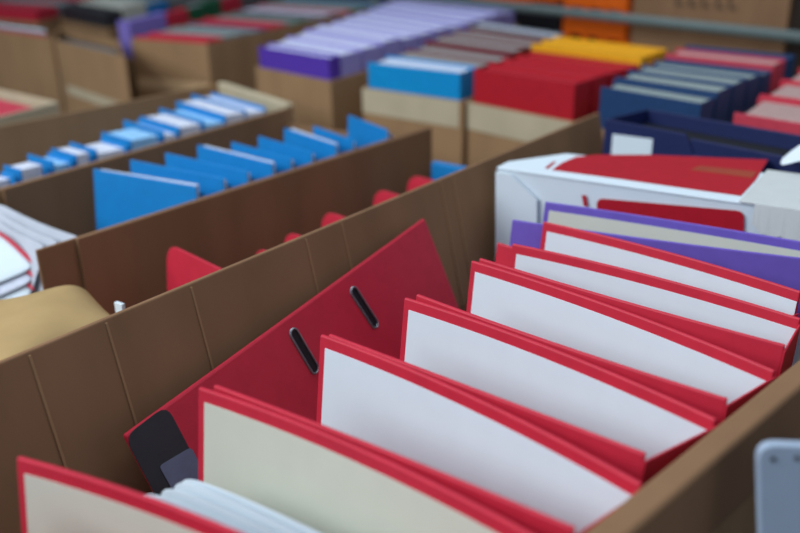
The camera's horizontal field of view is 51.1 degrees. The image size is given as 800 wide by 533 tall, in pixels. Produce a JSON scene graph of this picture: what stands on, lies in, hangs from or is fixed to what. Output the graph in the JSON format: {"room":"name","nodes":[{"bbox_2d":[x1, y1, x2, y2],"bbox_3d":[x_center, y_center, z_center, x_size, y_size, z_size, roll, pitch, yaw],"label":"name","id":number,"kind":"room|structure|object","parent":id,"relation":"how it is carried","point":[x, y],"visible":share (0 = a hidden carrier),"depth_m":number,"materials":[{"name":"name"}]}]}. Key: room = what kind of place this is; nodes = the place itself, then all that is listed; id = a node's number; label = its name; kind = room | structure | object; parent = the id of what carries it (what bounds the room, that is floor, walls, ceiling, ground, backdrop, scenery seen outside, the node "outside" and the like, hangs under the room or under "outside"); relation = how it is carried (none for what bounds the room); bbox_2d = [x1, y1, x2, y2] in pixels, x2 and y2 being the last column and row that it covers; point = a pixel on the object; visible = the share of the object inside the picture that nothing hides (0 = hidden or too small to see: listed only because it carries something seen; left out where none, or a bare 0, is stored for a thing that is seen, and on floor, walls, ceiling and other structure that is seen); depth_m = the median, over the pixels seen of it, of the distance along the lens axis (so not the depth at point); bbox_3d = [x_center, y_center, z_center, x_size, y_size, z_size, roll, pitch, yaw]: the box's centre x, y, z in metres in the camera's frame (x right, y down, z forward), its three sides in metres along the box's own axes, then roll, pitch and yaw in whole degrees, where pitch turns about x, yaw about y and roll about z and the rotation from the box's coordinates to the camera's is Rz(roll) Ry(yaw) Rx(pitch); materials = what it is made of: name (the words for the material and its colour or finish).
{"room":"archive storage room","nodes":[
{"label":"archive storage room","id":0,"kind":"room"},
{"bbox_2d":[58,0,632,112],"bbox_3d":[0.416,-0.803,3.700,9.500,0.050,10.000,19,29,40],"label":"floor","id":1,"kind":"structure","parent":0,"point":[246,4],"depth_m":7.50,"materials":[{"name":"concrete"}]},
{"bbox_2d":[0,89,59,125],"bbox_3d":[-1.129,-0.253,1.981,0.849,0.278,0.401,17,28,37],"label":"cardboard box","id":2,"kind":"object","parent":1,"relation":"on","point":[42,107],"visible":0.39,"depth_m":1.88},
{"bbox_2d":[0,16,62,68],"bbox_3d":[-1.932,-1.255,4.515,0.491,0.238,1.195,-1,22,1],"label":"cardboard box","id":3,"kind":"object","parent":1,"relation":"on","point":[50,25],"visible":0.17,"depth_m":4.05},
{"bbox_2d":[0,2,58,21],"bbox_3d":[-1.935,-1.175,4.247,0.719,0.284,0.215,15,27,33],"label":"ring binder","id":4,"kind":"object","parent":3,"relation":"in","point":[8,11],"visible":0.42,"depth_m":4.05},
{"bbox_2d":[2,0,76,15],"bbox_3d":[-1.932,-1.277,4.498,0.719,0.284,0.215,15,27,33],"label":"ring binder","id":5,"kind":"object","parent":3,"relation":"in","point":[58,3],"visible":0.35,"depth_m":4.41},
{"bbox_2d":[0,29,64,113],"bbox_3d":[-1.632,-0.844,3.445,1.110,0.278,0.133,17,29,37],"label":"cardboard box","id":6,"kind":"object","parent":1,"relation":"on","point":[28,64],"visible":0.83,"depth_m":3.17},
{"bbox_2d":[60,19,120,46],"bbox_3d":[-1.411,-1.150,4.236,0.427,0.238,1.202,1,22,6],"label":"cardboard box","id":7,"kind":"object","parent":1,"relation":"on","point":[113,32],"visible":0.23,"depth_m":3.76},
{"bbox_2d":[61,3,122,28],"bbox_3d":[-1.443,-1.069,3.956,0.122,0.294,0.677,-18,28,-36],"label":"ring binder","id":8,"kind":"object","parent":7,"relation":"in","point":[103,17],"visible":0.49,"depth_m":3.80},
{"bbox_2d":[78,0,146,20],"bbox_3d":[-1.418,-1.162,4.167,0.199,0.306,0.752,-18,28,-36],"label":"ring binder","id":9,"kind":"object","parent":7,"relation":"in","point":[130,9],"visible":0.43,"depth_m":3.98,"materials":[{"name":"beige paper"}]},
{"bbox_2d":[54,27,131,112],"bbox_3d":[-1.101,-0.666,2.989,0.161,0.278,1.003,-19,28,-36],"label":"cardboard box","id":10,"kind":"object","parent":1,"relation":"on","point":[90,78],"visible":0.64,"depth_m":2.82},
{"bbox_2d":[126,58,138,99],"bbox_3d":[-0.903,-0.905,3.671,0.099,0.198,1.307,3,23,9],"label":"cardboard box","id":11,"kind":"object","parent":1,"relation":"on","point":[130,62],"visible":0.09,"depth_m":3.08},
{"bbox_2d":[117,12,166,58],"bbox_3d":[-0.978,-0.801,3.243,0.071,0.324,0.373,3,23,9],"label":"ring binder","id":12,"kind":"object","parent":11,"relation":"in","point":[156,22],"visible":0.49,"depth_m":3.09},
{"bbox_2d":[164,8,188,28],"bbox_3d":[-0.932,-0.901,3.491,0.071,0.320,0.264,3,23,9],"label":"ring binder","id":13,"kind":"object","parent":11,"relation":"in","point":[179,17],"visible":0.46,"depth_m":3.41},
{"bbox_2d":[178,2,208,21],"bbox_3d":[-0.896,-0.985,3.689,0.071,0.324,0.264,3,23,9],"label":"ring binder","id":14,"kind":"object","parent":11,"relation":"in","point":[199,11],"visible":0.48,"depth_m":3.61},
{"bbox_2d":[0,82,293,205],"bbox_3d":[-0.626,-0.128,1.652,0.420,0.282,1.094,13,26,30],"label":"cardboard box","id":15,"kind":"object","parent":1,"relation":"on","point":[36,137],"visible":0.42,"depth_m":1.81,"materials":[{"name":"cardboard"}]},
{"bbox_2d":[3,162,47,183],"bbox_3d":[-0.611,-0.030,1.397,0.052,0.284,0.071,19,29,40],"label":"ring binder","id":16,"kind":"object","parent":15,"relation":"in","point":[25,171],"visible":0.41,"depth_m":1.34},
{"bbox_2d":[27,152,72,173],"bbox_3d":[-0.593,-0.051,1.449,0.080,0.284,0.063,19,29,40],"label":"ring binder","id":17,"kind":"object","parent":15,"relation":"in","point":[55,163],"visible":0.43,"depth_m":1.40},
{"bbox_2d":[51,147,93,166],"bbox_3d":[-0.569,-0.066,1.483,0.080,0.284,0.057,19,29,40],"label":"ring binder","id":18,"kind":"object","parent":15,"relation":"in","point":[80,157],"visible":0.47,"depth_m":1.43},
{"bbox_2d":[69,138,127,161],"bbox_3d":[-0.540,-0.085,1.529,0.089,0.284,0.085,19,29,40],"label":"ring binder","id":19,"kind":"object","parent":15,"relation":"in","point":[106,148],"visible":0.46,"depth_m":1.48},
{"bbox_2d":[101,128,161,151],"bbox_3d":[-0.503,-0.112,1.594,0.103,0.284,0.086,19,29,40],"label":"ring binder","id":20,"kind":"object","parent":15,"relation":"in","point":[135,139],"visible":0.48,"depth_m":1.53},
{"bbox_2d":[123,119,177,141],"bbox_3d":[-0.488,-0.140,1.661,0.152,0.284,0.058,19,29,40],"label":"ring binder","id":21,"kind":"object","parent":15,"relation":"in","point":[167,134],"visible":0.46,"depth_m":1.60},
{"bbox_2d":[140,113,202,137],"bbox_3d":[-0.457,-0.156,1.700,0.076,0.284,0.152,-21,30,-40],"label":"ring binder","id":22,"kind":"object","parent":15,"relation":"in","point":[185,127],"visible":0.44,"depth_m":1.63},
{"bbox_2d":[159,106,224,130],"bbox_3d":[-0.432,-0.181,1.759,0.073,0.284,0.182,-20,29,-39],"label":"ring binder","id":23,"kind":"object","parent":15,"relation":"in","point":[209,121],"visible":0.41,"depth_m":1.70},
{"bbox_2d":[176,99,245,124],"bbox_3d":[-0.406,-0.205,1.817,0.075,0.284,0.210,-19,28,-37],"label":"ring binder","id":24,"kind":"object","parent":15,"relation":"in","point":[231,115],"visible":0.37,"depth_m":1.74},
{"bbox_2d":[191,92,264,118],"bbox_3d":[-0.383,-0.231,1.877,0.075,0.284,0.246,-18,28,-36],"label":"ring binder","id":25,"kind":"object","parent":15,"relation":"in","point":[251,110],"visible":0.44,"depth_m":1.82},
{"bbox_2d":[2,109,426,289],"bbox_3d":[-0.332,-0.054,1.464,0.353,0.278,0.806,16,28,35],"label":"cardboard box","id":26,"kind":"object","parent":1,"relation":"on","point":[64,201],"visible":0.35,"depth_m":1.37,"materials":[{"name":"cardboard"}]},
{"bbox_2d":[93,169,204,229],"bbox_3d":[-0.389,0.003,1.301,0.221,0.289,0.043,11,25,27],"label":"document folder","id":27,"kind":"object","parent":26,"relation":"in","point":[120,197],"visible":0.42,"depth_m":1.27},
{"bbox_2d":[130,160,231,195],"bbox_3d":[-0.352,-0.015,1.344,0.214,0.289,0.043,13,26,31],"label":"document folder","id":28,"kind":"object","parent":26,"relation":"in","point":[208,184],"visible":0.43,"depth_m":1.29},
{"bbox_2d":[165,153,254,187],"bbox_3d":[-0.314,-0.030,1.380,0.201,0.289,0.044,15,27,34],"label":"document folder","id":29,"kind":"object","parent":26,"relation":"in","point":[236,177],"visible":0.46,"depth_m":1.32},
{"bbox_2d":[197,145,279,180],"bbox_3d":[-0.277,-0.049,1.423,0.198,0.289,0.044,18,29,38],"label":"document folder","id":30,"kind":"object","parent":26,"relation":"in","point":[258,168],"visible":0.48,"depth_m":1.37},
{"bbox_2d":[231,142,297,172],"bbox_3d":[-0.237,-0.059,1.445,0.166,0.289,0.044,20,30,41],"label":"document folder","id":31,"kind":"object","parent":26,"relation":"in","point":[283,163],"visible":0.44,"depth_m":1.38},
{"bbox_2d":[258,136,317,166],"bbox_3d":[-0.202,-0.074,1.481,0.044,0.289,0.164,-19,29,-38],"label":"document folder","id":32,"kind":"object","parent":26,"relation":"in","point":[299,156],"visible":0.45,"depth_m":1.43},
{"bbox_2d":[284,128,341,160],"bbox_3d":[-0.164,-0.095,1.530,0.044,0.289,0.175,-17,27,-35],"label":"document folder","id":33,"kind":"object","parent":26,"relation":"in","point":[321,148],"visible":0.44,"depth_m":1.48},
{"bbox_2d":[313,126,358,152],"bbox_3d":[-0.124,-0.104,1.551,0.044,0.289,0.145,-16,26,-32],"label":"document folder","id":34,"kind":"object","parent":26,"relation":"in","point":[345,144],"visible":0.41,"depth_m":1.49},
{"bbox_2d":[347,115,391,147],"bbox_3d":[-0.065,-0.136,1.627,0.043,0.289,0.162,-13,25,-27],"label":"document folder","id":35,"kind":"object","parent":26,"relation":"in","point":[363,133],"visible":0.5,"depth_m":1.59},
{"bbox_2d":[131,0,372,98],"bbox_3d":[-0.471,-0.932,3.608,0.632,0.284,1.777,4,23,11],"label":"cardboard box","id":36,"kind":"object","parent":1,"relation":"on","point":[161,67],"visible":0.32,"depth_m":2.89,"materials":[{"name":"cardboard"}]},
{"bbox_2d":[135,32,222,43],"bbox_3d":[-0.770,-0.660,2.938,0.364,0.288,0.106,12,26,29],"label":"ring binder","id":37,"kind":"object","parent":36,"relation":"in","point":[153,35],"visible":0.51,"depth_m":2.87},
{"bbox_2d":[157,26,248,39],"bbox_3d":[-0.732,-0.712,3.064,0.416,0.288,0.161,13,26,31],"label":"ring binder","id":38,"kind":"object","parent":36,"relation":"in","point":[226,34],"visible":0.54,"depth_m":3.01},
{"bbox_2d":[184,23,266,34],"bbox_3d":[-0.686,-0.766,3.197,0.444,0.284,0.122,14,27,32],"label":"ring binder","id":39,"kind":"object","parent":36,"relation":"in","point":[250,30],"visible":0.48,"depth_m":3.16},
{"bbox_2d":[189,18,286,30],"bbox_3d":[-0.646,-0.820,3.321,0.485,0.290,0.139,14,27,33],"label":"ring binder","id":40,"kind":"object","parent":36,"relation":"in","point":[208,21],"visible":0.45,"depth_m":3.25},
{"bbox_2d":[216,14,306,25],"bbox_3d":[-0.600,-0.877,3.464,0.532,0.286,0.156,15,27,34],"label":"ring binder","id":41,"kind":"object","parent":36,"relation":"in","point":[289,22],"visible":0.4,"depth_m":3.43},
{"bbox_2d":[230,11,321,21],"bbox_3d":[-0.554,-0.931,3.596,0.557,0.284,0.119,16,27,35],"label":"ring binder","id":42,"kind":"object","parent":36,"relation":"in","point":[308,18],"visible":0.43,"depth_m":3.56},
{"bbox_2d":[235,7,338,18],"bbox_3d":[-0.512,-0.989,3.730,0.609,0.288,0.154,16,28,35],"label":"ring binder","id":43,"kind":"object","parent":36,"relation":"in","point":[322,14],"visible":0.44,"depth_m":3.66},
{"bbox_2d":[261,1,367,12],"bbox_3d":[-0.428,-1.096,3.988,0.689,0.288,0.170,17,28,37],"label":"ring binder","id":44,"kind":"object","parent":36,"relation":"in","point":[277,3],"visible":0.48,"depth_m":3.93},
{"bbox_2d":[279,0,383,8],"bbox_3d":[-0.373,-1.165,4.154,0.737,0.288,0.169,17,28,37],"label":"ring binder","id":45,"kind":"object","parent":36,"relation":"in","point":[335,2],"visible":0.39,"depth_m":4.09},
{"bbox_2d":[76,127,431,314],"bbox_3d":[-0.116,0.040,1.226,0.311,0.278,1.052,15,27,34],"label":"cardboard box","id":46,"kind":"object","parent":1,"relation":"on","point":[126,263],"visible":0.16,"depth_m":1.27,"materials":[{"name":"cardboard"}]},
{"bbox_2d":[0,285,109,359],"bbox_3d":[-0.376,0.170,0.915,0.172,0.263,0.262,-16,27,-32],"label":"envelope","id":47,"kind":"object","parent":46,"relation":"in","point":[28,321],"visible":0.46,"depth_m":0.87,"materials":[{"name":"paper"}]},
{"bbox_2d":[167,247,221,290],"bbox_3d":[-0.228,0.118,1.057,0.051,0.256,0.222,-21,30,-40],"label":"ring binder","id":48,"kind":"object","parent":46,"relation":"in","point":[183,267],"visible":0.2,"depth_m":1.06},
{"bbox_2d":[431,161,465,180],"bbox_3d":[0.109,-0.070,1.530,0.120,0.234,0.012,16,28,35],"label":"document folder","id":49,"kind":"object","parent":46,"relation":"in","point":[438,169],"visible":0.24,"depth_m":1.51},
{"bbox_2d":[255,24,517,131],"bbox_3d":[0.080,-0.688,2.995,0.601,0.278,1.928,5,23,13],"label":"cardboard box","id":50,"kind":"object","parent":1,"relation":"on","point":[320,103],"visible":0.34,"depth_m":2.18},
{"bbox_2d":[259,43,339,80],"bbox_3d":[-0.275,-0.422,2.281,0.054,0.329,0.355,-19,28,-37],"label":"ring binder","id":51,"kind":"object","parent":50,"relation":"in","point":[315,64],"visible":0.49,"depth_m":2.19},
{"bbox_2d":[270,37,361,77],"bbox_3d":[-0.246,-0.458,2.369,0.111,0.329,0.424,-17,27,-35],"label":"ring binder","id":52,"kind":"object","parent":50,"relation":"in","point":[350,59],"visible":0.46,"depth_m":2.22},
{"bbox_2d":[288,31,382,70],"bbox_3d":[-0.202,-0.505,2.481,0.108,0.330,0.472,-16,27,-33],"label":"ring binder","id":53,"kind":"object","parent":50,"relation":"in","point":[372,52],"visible":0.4,"depth_m":2.34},
{"bbox_2d":[305,24,401,59],"bbox_3d":[-0.157,-0.554,2.593,0.106,0.334,0.519,-16,26,-32],"label":"ring binder","id":54,"kind":"object","parent":50,"relation":"in","point":[392,45],"visible":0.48,"depth_m":2.44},
{"bbox_2d":[330,21,418,53],"bbox_3d":[-0.112,-0.599,2.707,0.104,0.329,0.566,-15,26,-31],"label":"ring binder","id":55,"kind":"object","parent":50,"relation":"in","point":[410,41],"visible":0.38,"depth_m":2.57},
{"bbox_2d":[335,16,435,48],"bbox_3d":[-0.067,-0.646,2.819,0.102,0.329,0.613,-14,26,-30],"label":"ring binder","id":56,"kind":"object","parent":50,"relation":"in","point":[424,34],"visible":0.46,"depth_m":2.69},
{"bbox_2d":[348,12,450,38],"bbox_3d":[-0.022,-0.693,2.932,0.101,0.330,0.660,-14,26,-29],"label":"ring binder","id":57,"kind":"object","parent":50,"relation":"in","point":[440,29],"visible":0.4,"depth_m":2.81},
{"bbox_2d":[367,10,465,33],"bbox_3d":[0.023,-0.738,3.045,0.099,0.325,0.706,-14,25,-28],"label":"ring binder","id":58,"kind":"object","parent":50,"relation":"in","point":[454,25],"visible":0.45,"depth_m":2.93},
{"bbox_2d":[370,5,478,30],"bbox_3d":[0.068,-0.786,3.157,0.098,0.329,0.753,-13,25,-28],"label":"ring binder","id":59,"kind":"object","parent":50,"relation":"in","point":[444,17],"visible":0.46,"depth_m":3.04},
{"bbox_2d":[380,2,490,22],"bbox_3d":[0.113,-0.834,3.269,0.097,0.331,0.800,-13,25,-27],"label":"ring binder","id":60,"kind":"object","parent":50,"relation":"in","point":[482,18],"visible":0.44,"depth_m":3.16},
{"bbox_2d":[389,0,502,24],"bbox_3d":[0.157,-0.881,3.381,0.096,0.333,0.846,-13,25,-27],"label":"ring binder","id":61,"kind":"object","parent":50,"relation":"in","point":[496,16],"visible":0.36,"depth_m":3.21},
{"bbox_2d":[0,113,799,532],"bbox_3d":[0.158,0.139,0.901,0.641,0.332,1.289,19,29,40],"label":"cardboard box","id":62,"kind":"object","parent":1,"relation":"on","point":[69,400],"visible":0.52,"depth_m":0.74,"materials":[{"name":"cardboard"}]},
{"bbox_2d":[17,456,241,532],"bbox_3d":[-0.143,0.307,0.501,0.303,0.320,0.107,10,25,25],"label":"ring binder","id":63,"kind":"object","parent":62,"relation":"in","point":[53,499],"visible":1,"depth_m":0.52,"materials":[{"name":"beige paper"}]},
{"bbox_2d":[145,494,250,532],"bbox_3d":[-0.104,0.297,0.560,0.201,0.277,0.034,13,26,30],"label":"paper sheet","id":64,"kind":"object","parent":62,"relation":"in","point":[164,499],"visible":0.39,"depth_m":0.54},
{"bbox_2d":[161,489,272,532],"bbox_3d":[-0.093,0.296,0.561,0.200,0.277,0.034,14,27,32],"label":"paper sheet","id":65,"kind":"object","parent":62,"relation":"in","point":[176,495],"visible":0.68,"depth_m":0.55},
{"bbox_2d":[174,483,296,532],"bbox_3d":[-0.086,0.294,0.566,0.200,0.277,0.034,14,27,33],"label":"paper sheet","id":66,"kind":"object","parent":62,"relation":"in","point":[196,491],"visible":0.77,"depth_m":0.55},
{"bbox_2d":[182,479,318,532],"bbox_3d":[-0.080,0.292,0.571,0.200,0.277,0.034,14,26,32],"label":"paper sheet","id":67,"kind":"object","parent":62,"relation":"in","point":[285,521],"visible":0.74,"depth_m":0.54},
{"bbox_2d":[123,219,458,495],"bbox_3d":[-0.060,0.146,0.900,0.085,0.276,0.492,14,26,32],"label":"ring binder","id":68,"kind":"object","parent":62,"relation":"in","point":[279,368],"visible":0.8,"depth_m":0.86,"materials":[{"name":"cardboard"}]},
{"bbox_2d":[198,387,531,532],"bbox_3d":[-0.083,0.284,0.556,0.334,0.320,0.158,12,26,29],"label":"ring binder","id":69,"kind":"object","parent":62,"relation":"in","point":[321,481],"visible":0.8,"depth_m":0.56,"materials":[{"name":"beige paper"}]},
{"bbox_2d":[214,334,641,532],"bbox_3d":[-0.004,0.261,0.610,0.293,0.320,0.158,19,29,40],"label":"ring binder","id":70,"kind":"object","parent":62,"relation":"in","point":[472,447],"visible":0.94,"depth_m":0.59,"materials":[{"name":"white paper"}]},
{"bbox_2d":[329,297,717,486],"bbox_3d":[0.070,0.231,0.679,0.295,0.320,0.144,19,29,40],"label":"ring binder","id":71,"kind":"object","parent":62,"relation":"in","point":[636,429],"visible":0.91,"depth_m":0.65,"materials":[{"name":"white paper"}]},
{"bbox_2d":[416,261,775,425],"bbox_3d":[0.140,0.200,0.752,0.309,0.320,0.142,19,29,40],"label":"ring binder","id":72,"kind":"object","parent":62,"relation":"in","point":[713,380],"visible":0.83,"depth_m":0.72,"materials":[{"name":"white paper"}]},
{"bbox_2d":[479,244,799,379],"bbox_3d":[0.202,0.172,0.818,0.298,0.320,0.115,19,29,40],"label":"ring binder","id":73,"kind":"object","parent":62,"relation":"in","point":[768,337],"visible":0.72,"depth_m":0.76,"materials":[{"name":"white paper"}]},
{"bbox_2d":[495,154,799,365],"bbox_3d":[0.358,0.023,1.164,0.404,0.332,0.216,13,26,30],"label":"carton","id":74,"kind":"object","parent":62,"relation":"on","point":[727,193],"visible":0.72,"depth_m":1.06,"materials":[{"name":"cardboard"}]},
{"bbox_2d":[495,222,799,316],"bbox_3d":[0.229,0.142,0.889,0.310,0.320,0.100,19,29,40],"label":"ring binder","id":75,"kind":"object","parent":62,"relation":"in","point":[556,238],"visible":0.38,"depth_m":0.85,"materials":[{"name":"white paper"}]},
{"bbox_2d":[509,202,799,317],"bbox_3d":[0.275,0.109,0.972,0.327,0.317,0.114,11,25,26],"label":"ring binder","id":76,"kind":"object","parent":62,"relation":"in","point":[769,258],"visible":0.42,"depth_m":0.92,"materials":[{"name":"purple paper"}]},
{"bbox_2d":[602,109,799,172],"bbox_3d":[0.498,-0.032,1.278,0.114,0.344,0.400,-18,28,-36],"label":"box","id":77,"kind":"object","parent":62,"relation":"in","point":[625,134],"visible":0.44,"depth_m":1.27,"materials":[{"name":"cardboard"}]},
{"bbox_2d":[642,123,791,155],"bbox_3d":[0.500,-0.025,1.282,0.097,0.317,0.388,-18,28,-36],"label":"folder","id":78,"kind":"object","parent":77,"relation":"in","point":[700,136],"visible":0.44,"depth_m":1.26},
{"bbox_2d":[362,85,473,166],"bbox_3d":[0.240,-0.434,2.374,0.367,0.274,1.027,8,24,21],"label":"cardboard box","id":79,"kind":"object","parent":1,"relation":"on","point":[400,113],"visible":0.3,"depth_m":1.93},
{"bbox_2d":[368,56,476,100],"bbox_3d":[0.046,-0.324,2.029,0.313,0.329,0.107,19,29,40],"label":"ring binder","id":80,"kind":"object","parent":79,"relation":"in","point":[395,74],"visible":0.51,"depth_m":1.93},
{"bbox_2d":[397,49,494,68],"bbox_3d":[0.101,-0.366,2.133,0.337,0.327,0.123,19,29,40],"label":"ring binder","id":81,"kind":"object","parent":79,"relation":"in","point":[412,54],"visible":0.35,"depth_m":2.08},
{"bbox_2d":[416,44,511,63],"bbox_3d":[0.146,-0.406,2.232,0.113,0.324,0.374,-18,28,-36],"label":"ring binder","id":82,"kind":"object","parent":79,"relation":"in","point":[497,58],"visible":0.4,"depth_m":2.18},
{"bbox_2d":[426,35,527,58],"bbox_3d":[0.199,-0.453,2.334,0.110,0.333,0.403,-16,27,-33],"label":"ring binder","id":83,"kind":"object","parent":79,"relation":"in","point":[444,40],"visible":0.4,"depth_m":2.25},
{"bbox_2d":[447,30,541,54],"bbox_3d":[0.251,-0.496,2.437,0.107,0.332,0.432,-15,26,-31],"label":"ring binder","id":84,"kind":"object","parent":79,"relation":"in","point":[458,33],"visible":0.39,"depth_m":2.38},
{"bbox_2d":[470,21,563,39],"bbox_3d":[0.349,-0.576,2.627,0.070,0.333,0.465,-13,25,-28],"label":"ring binder","id":85,"kind":"object","parent":79,"relation":"in","point":[481,25],"visible":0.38,"depth_m":2.55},
{"bbox_2d":[466,99,598,166],"bbox_3d":[0.384,-0.292,2.027,0.428,0.270,0.562,19,29,40],"label":"cardboard box","id":86,"kind":"object","parent":1,"relation":"on","point":[491,131],"visible":0.18,"depth_m":1.81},
{"bbox_2d":[473,63,590,121],"bbox_3d":[0.273,-0.253,1.832,0.073,0.339,0.301,-19,28,-37],"label":"ring binder","id":87,"kind":"object","parent":86,"relation":"in","point":[554,95],"visible":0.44,"depth_m":1.74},
{"bbox_2d":[490,58,607,115],"bbox_3d":[0.319,-0.279,1.895,0.073,0.339,0.315,-18,28,-36],"label":"ring binder","id":88,"kind":"object","parent":86,"relation":"in","point":[598,79],"visible":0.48,"depth_m":1.78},
{"bbox_2d":[513,54,623,87],"bbox_3d":[0.365,-0.305,1.959,0.073,0.337,0.330,-18,28,-36],"label":"ring binder","id":89,"kind":"object","parent":86,"relation":"in","point":[613,72],"visible":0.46,"depth_m":1.88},
{"bbox_2d":[519,51,638,77],"bbox_3d":[0.410,-0.331,2.023,0.073,0.335,0.344,-18,28,-36],"label":"ring binder","id":90,"kind":"object","parent":86,"relation":"in","point":[627,67],"visible":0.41,"depth_m":1.96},
{"bbox_2d":[531,40,653,70],"bbox_3d":[0.456,-0.365,2.083,0.072,0.351,0.358,-18,28,-35],"label":"ring binder","id":91,"kind":"object","parent":86,"relation":"in","point":[639,58],"visible":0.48,"depth_m":1.99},
{"bbox_2d":[544,36,666,65],"bbox_3d":[0.502,-0.392,2.147,0.072,0.351,0.372,-18,28,-35],"label":"ring binder","id":92,"kind":"object","parent":86,"relation":"in","point":[659,53],"visible":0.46,"depth_m":2.06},
{"bbox_2d":[507,1,596,40],"bbox_3d":[0.587,-0.877,3.363,0.200,0.333,0.345,-14,26,-29],"label":"storage bin","id":93,"kind":"object","parent":1,"relation":"on","point":[550,23],"visible":0.14,"depth_m":3.23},
{"bbox_2d":[372,0,799,42],"bbox_3d":[0.519,-0.708,2.902,0.029,0.374,2.377,-14,26,-29],"label":"steel rail","id":94,"kind":"object","parent":1,"relation":"on","point":[792,36],"visible":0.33,"depth_m":2.51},
{"bbox_2d":[562,0,633,44],"bbox_3d":[0.780,-0.813,2.916,0.300,0.547,0.300,-14,26,-29],"label":"plastic crate","id":95,"kind":"object","parent":1,"relation":"on","point":[620,33],"visible":0.25,"depth_m":2.81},
{"bbox_2d":[630,0,794,53],"bbox_3d":[1.101,-0.718,2.606,0.502,0.598,0.548,-14,26,-29],"label":"cardboard box","id":96,"kind":"object","parent":1,"relation":"on","point":[776,14],"visible":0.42,"depth_m":2.43,"materials":[{"name":"cardboard"}]},
{"bbox_2d":[755,440,799,532],"bbox_3d":[0.310,0.271,0.525,0.216,0.369,0.008,2,22,6],"label":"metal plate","id":97,"kind":"object","parent":1,"relation":"on","point":[777,462],"visible":1,"depth_m":0.47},
{"bbox_2d":[786,0,799,78],"bbox_3d":[1.348,-0.584,2.240,0.500,0.618,0.350,-14,26,-29],"label":"cardboard box","id":98,"kind":"object","parent":1,"relation":"on","point":[793,48],"visible":0.18,"depth_m":2.23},
{"bbox_3d":[0.593,-0.197,1.769,0.356,0.284,0.655,19,29,40],"label":"cardboard box","id":99,"kind":"object","parent":1,"relation":"on","visible":0},
{"bbox_2d":[599,80,714,128],"bbox_3d":[0.452,-0.146,1.545,0.071,0.354,0.235,-17,27,-35],"label":"ring binder","id":100,"kind":"object","parent":99,"relation":"in","point":[622,98],"visible":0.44,"depth_m":1.47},
{"bbox_2d":[615,71,732,122],"bbox_3d":[0.500,-0.176,1.609,0.080,0.360,0.243,-18,28,-36],"label":"ring binder","id":101,"kind":"object","parent":99,"relation":"in","point":[722,92],"visible":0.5,"depth_m":1.51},
{"bbox_2d":[630,64,747,123],"bbox_3d":[0.551,-0.205,1.677,0.080,0.360,0.249,-18,28,-36],"label":"ring binder","id":102,"kind":"object","parent":99,"relation":"in","point":[739,84],"visible":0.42,"depth_m":1.57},
{"bbox_2d":[654,60,761,113],"bbox_3d":[0.602,-0.232,1.746,0.081,0.356,0.256,-19,28,-37],"label":"ring binder","id":103,"kind":"object","parent":99,"relation":"in","point":[754,78],"visible":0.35,"depth_m":1.64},
{"bbox_2d":[663,59,770,96],"bbox_3d":[0.649,-0.255,1.808,0.063,0.350,0.257,-19,29,-38],"label":"ring binder","id":104,"kind":"object","parent":99,"relation":"in","point":[766,74],"visible":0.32,"depth_m":1.71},
{"bbox_2d":[665,48,785,94],"bbox_3d":[0.697,-0.287,1.871,0.090,0.360,0.270,-20,29,-38],"label":"ring binder","id":105,"kind":"object","parent":99,"relation":"in","point":[776,66],"visible":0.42,"depth_m":1.77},
{"bbox_2d":[685,45,794,79],"bbox_3d":[0.748,-0.315,1.940,0.072,0.358,0.273,-20,29,-39],"label":"ring binder","id":106,"kind":"object","parent":99,"relation":"in","point":[790,59],"visible":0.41,"depth_m":1.85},
{"bbox_3d":[-0.574,0.130,1.161,0.146,0.176,0.079,19,29,40],"label":"paper stack","id":107,"kind":"object","parent":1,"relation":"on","visible":0},
{"bbox_3d":[-0.570,0.035,1.120,0.176,0.035,0.089,19,29,40],"label":"booklet","id":108,"kind":"object","parent":107,"relation":"on","visible":0},
{"bbox_2d":[0,282,33,299],"bbox_3d":[-0.575,0.018,1.129,0.178,0.035,0.089,19,29,40],"label":"booklet","id":109,"kind":"object","parent":108,"relation":"on","point":[26,289],"visible":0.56,"depth_m":1.10,"materials":[{"name":"white paper"}]},
{"bbox_2d":[0,269,32,295],"bbox_3d":[-0.579,0.001,1.139,0.181,0.035,0.089,19,29,40],"label":"booklet","id":110,"kind":"object","parent":109,"relation":"on","point":[20,280],"visible":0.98,"depth_m":1.10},
{"bbox_2d":[0,232,31,282],"bbox_3d":[-0.584,-0.017,1.149,0.183,0.035,0.088,19,29,40],"label":"booklet","id":111,"kind":"object","parent":110,"relation":"on","point":[14,260],"visible":1,"depth_m":1.13,"materials":[{"name":"white paper"}]},
{"bbox_2d":[0,222,42,293],"bbox_3d":[-0.559,0.034,1.174,0.189,0.160,0.077,19,29,40],"label":"paper sheet","id":112,"kind":"object","parent":111,"relation":"on","point":[28,245],"visible":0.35,"depth_m":1.14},
{"bbox_2d":[0,213,55,293],"bbox_3d":[-0.550,0.026,1.178,0.217,0.160,0.075,19,29,40],"label":"paper sheet","id":113,"kind":"object","parent":112,"relation":"on","point":[44,240],"visible":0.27,"depth_m":1.15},
{"bbox_2d":[0,205,76,242],"bbox_3d":[-0.532,0.019,1.178,0.264,0.160,0.081,19,29,40],"label":"paper sheet","id":114,"kind":"object","parent":113,"relation":"on","point":[57,235],"visible":0.2,"depth_m":1.17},
{"bbox_3d":[0.744,-0.116,1.571,0.261,0.278,0.541,19,29,40],"label":"cardboard box","id":115,"kind":"object","parent":1,"relation":"on","visible":0},
{"bbox_2d":[733,97,799,134],"bbox_3d":[0.645,-0.095,1.429,0.186,0.341,0.176,19,29,40],"label":"ring binder","id":116,"kind":"object","parent":115,"relation":"in","point":[769,114],"visible":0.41,"depth_m":1.36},
{"bbox_2d":[760,81,799,102],"bbox_3d":[0.744,-0.147,1.548,0.196,0.345,0.174,19,29,40],"label":"ring binder","id":117,"kind":"object","parent":115,"relation":"in","point":[788,91],"visible":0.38,"depth_m":1.51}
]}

